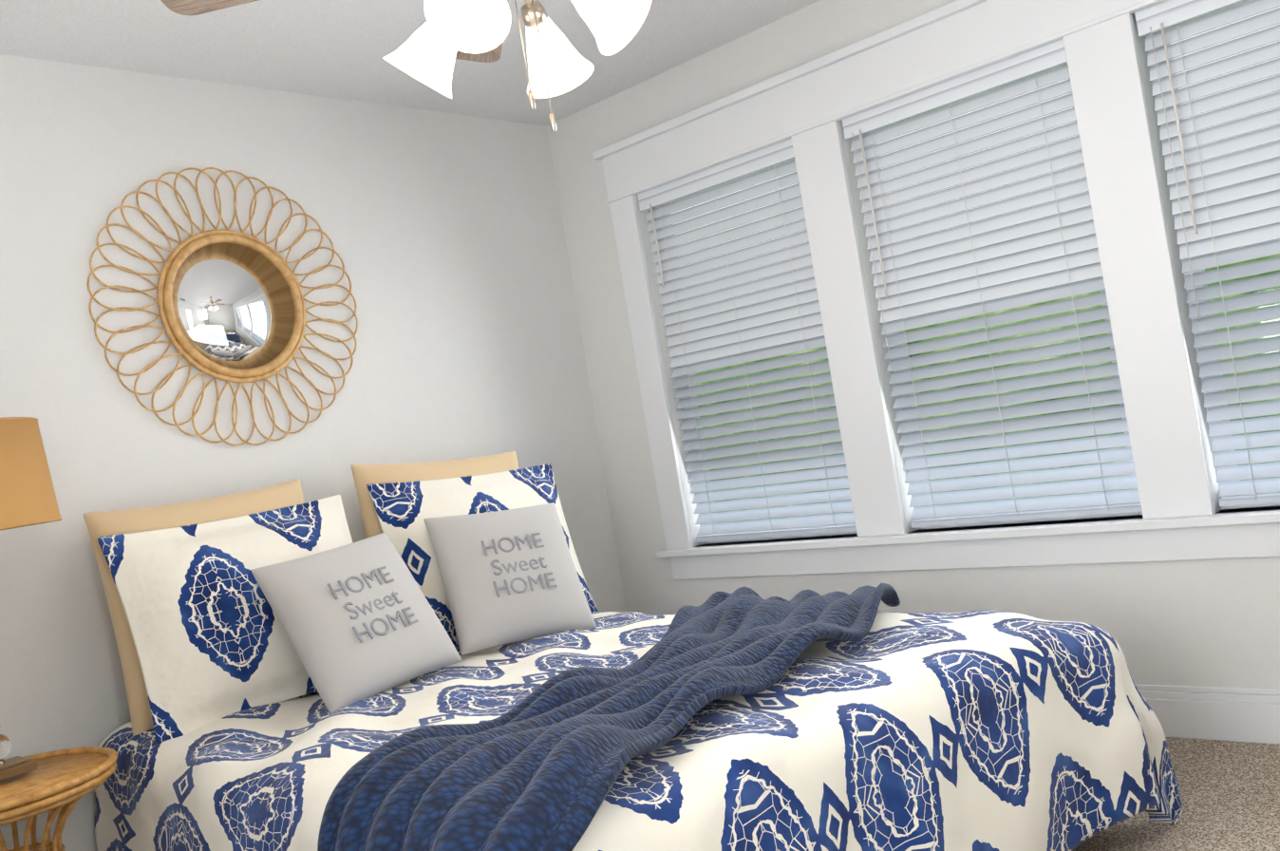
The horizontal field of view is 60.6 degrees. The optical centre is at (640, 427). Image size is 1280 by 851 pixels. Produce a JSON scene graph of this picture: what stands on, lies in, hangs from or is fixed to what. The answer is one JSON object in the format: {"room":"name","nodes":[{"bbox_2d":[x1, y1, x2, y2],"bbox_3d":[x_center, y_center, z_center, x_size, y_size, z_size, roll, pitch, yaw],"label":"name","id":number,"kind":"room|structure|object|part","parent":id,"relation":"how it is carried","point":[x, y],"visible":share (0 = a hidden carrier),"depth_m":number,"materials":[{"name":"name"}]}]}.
{"room":"bedroom","nodes":[
{"label":"bedroom","id":0,"kind":"room"},
{"bbox_2d":[0,54,626,850],"bbox_3d":[-1.210,0.101,3.870,0.150,2.600,3.160,-10,0,42],"label":"wall","id":1,"kind":"structure","parent":0,"point":[444,233],"depth_m":3.75,"materials":[{"name":"paint"}]},
{"bbox_2d":[87,167,357,446],"bbox_3d":[-1.355,-0.407,3.669,0.034,0.946,0.946,-10,0,42],"label":"mirror","id":2,"kind":"object","parent":1,"relation":"attached to","point":[232,306],"visible":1,"depth_m":3.65,"materials":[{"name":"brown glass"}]},
{"bbox_2d":[169,241,295,371],"bbox_3d":[-1.360,-0.407,3.674,0.014,0.436,0.436,-10,0,42],"label":"mirror glass","id":3,"kind":"object","parent":2,"relation":"attached to","point":[232,304],"depth_m":3.66,"materials":[{"name":"clear"}]},
{"bbox_2d":[0,0,820,126],"bbox_3d":[0.195,-1.506,1.727,5.480,0.100,4.110,-10,0,42],"label":"ceiling","id":4,"kind":"structure","parent":0,"point":[337,48],"depth_m":3.65,"materials":[{"name":"white paint"}]},
{"bbox_2d":[160,0,651,131],"bbox_3d":[-0.242,-0.991,2.216,1.368,0.770,1.420,-10,0,42],"label":"fan","id":5,"kind":"object","parent":4,"relation":"hanging from","point":[439,42],"visible":1,"depth_m":2.25,"materials":[{"name":"silver metal"}]},
{"bbox_2d":[546,0,1279,689],"bbox_3d":[1.277,-0.310,3.607,4.230,2.600,0.150,-10,0,42],"label":"wall","id":6,"kind":"structure","parent":0,"point":[1214,622],"depth_m":3.94,"materials":[{"name":"paint"}]},
{"bbox_2d":[592,0,1279,579],"bbox_3d":[1.148,-0.460,3.666,3.130,1.847,0.213,-10,0,42],"label":"window unit","id":7,"kind":"structure","parent":6,"relation":"in","point":[1111,207],"depth_m":3.65,"materials":[{"name":"white wood"}]},
{"bbox_2d":[1136,684,1279,744],"bbox_3d":[1.347,0.916,3.608,3.730,0.157,0.020,-10,0,42],"label":"baseboard","id":8,"kind":"structure","parent":6,"relation":"attached to","point":[1240,714],"depth_m":3.25,"materials":[{"name":"white wood"}]},
{"bbox_2d":[1072,736,1279,850],"bbox_3d":[0.635,1.158,1.719,5.480,0.100,4.110,-10,0,42],"label":"floor","id":9,"kind":"structure","parent":0,"point":[1230,792],"depth_m":2.80,"materials":[{"name":"carpet"}]},
{"bbox_2d":[0,746,117,850],"bbox_3d":[-1.544,1.171,2.722,0.532,0.592,0.532,-10,0,42],"label":"nightstand","id":10,"kind":"object","parent":9,"relation":"on","point":[56,781],"visible":0.92,"depth_m":2.71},
{"bbox_2d":[0,416,62,780],"bbox_3d":[-1.687,0.444,2.766,0.456,0.886,0.456,-10,0,42],"label":"table lamp","id":11,"kind":"object","parent":10,"relation":"on","point":[28,497],"visible":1,"depth_m":2.73,"materials":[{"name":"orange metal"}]},
{"bbox_3d":[-1.737,0.141,2.767,0.456,0.272,0.456,-10,0,42],"label":"lamp shade","id":12,"kind":"part","parent":11,"relation":"part of","materials":[{"name":"beige fabric"}]},
{"bbox_2d":[83,451,1183,850],"bbox_3d":[-0.192,0.646,2.891,1.958,1.291,2.332,-9,0,-45],"label":"bed","id":13,"kind":"object","parent":9,"relation":"on","point":[444,656],"visible":1,"depth_m":2.61,"materials":[{"name":"white fabric"}]},
{"bbox_2d":[317,582,900,850],"bbox_3d":[0.065,0.745,2.603,1.891,0.448,0.980,-9,0,-45],"label":"throw blanket","id":14,"kind":"object","parent":13,"relation":"on","point":[631,749],"depth_m":2.16,"materials":[{"name":"blue fabric"}]},
{"bbox_2d":[92,600,1183,850],"bbox_3d":[-0.129,0.953,2.901,1.926,0.666,2.333,-9,0,-45],"label":"comforter","id":15,"kind":"object","parent":13,"relation":"on","point":[980,729],"depth_m":2.43,"materials":[{"name":"white fabric"}]},
{"label":"outside","id":16,"kind":"structure","parent":0,"visible":0},
{"bbox_2d":[671,0,1279,523],"bbox_3d":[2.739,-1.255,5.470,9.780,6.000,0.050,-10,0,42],"label":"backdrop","id":17,"kind":"structure","parent":16,"point":[988,314],"depth_m":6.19,"materials":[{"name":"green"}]}
]}

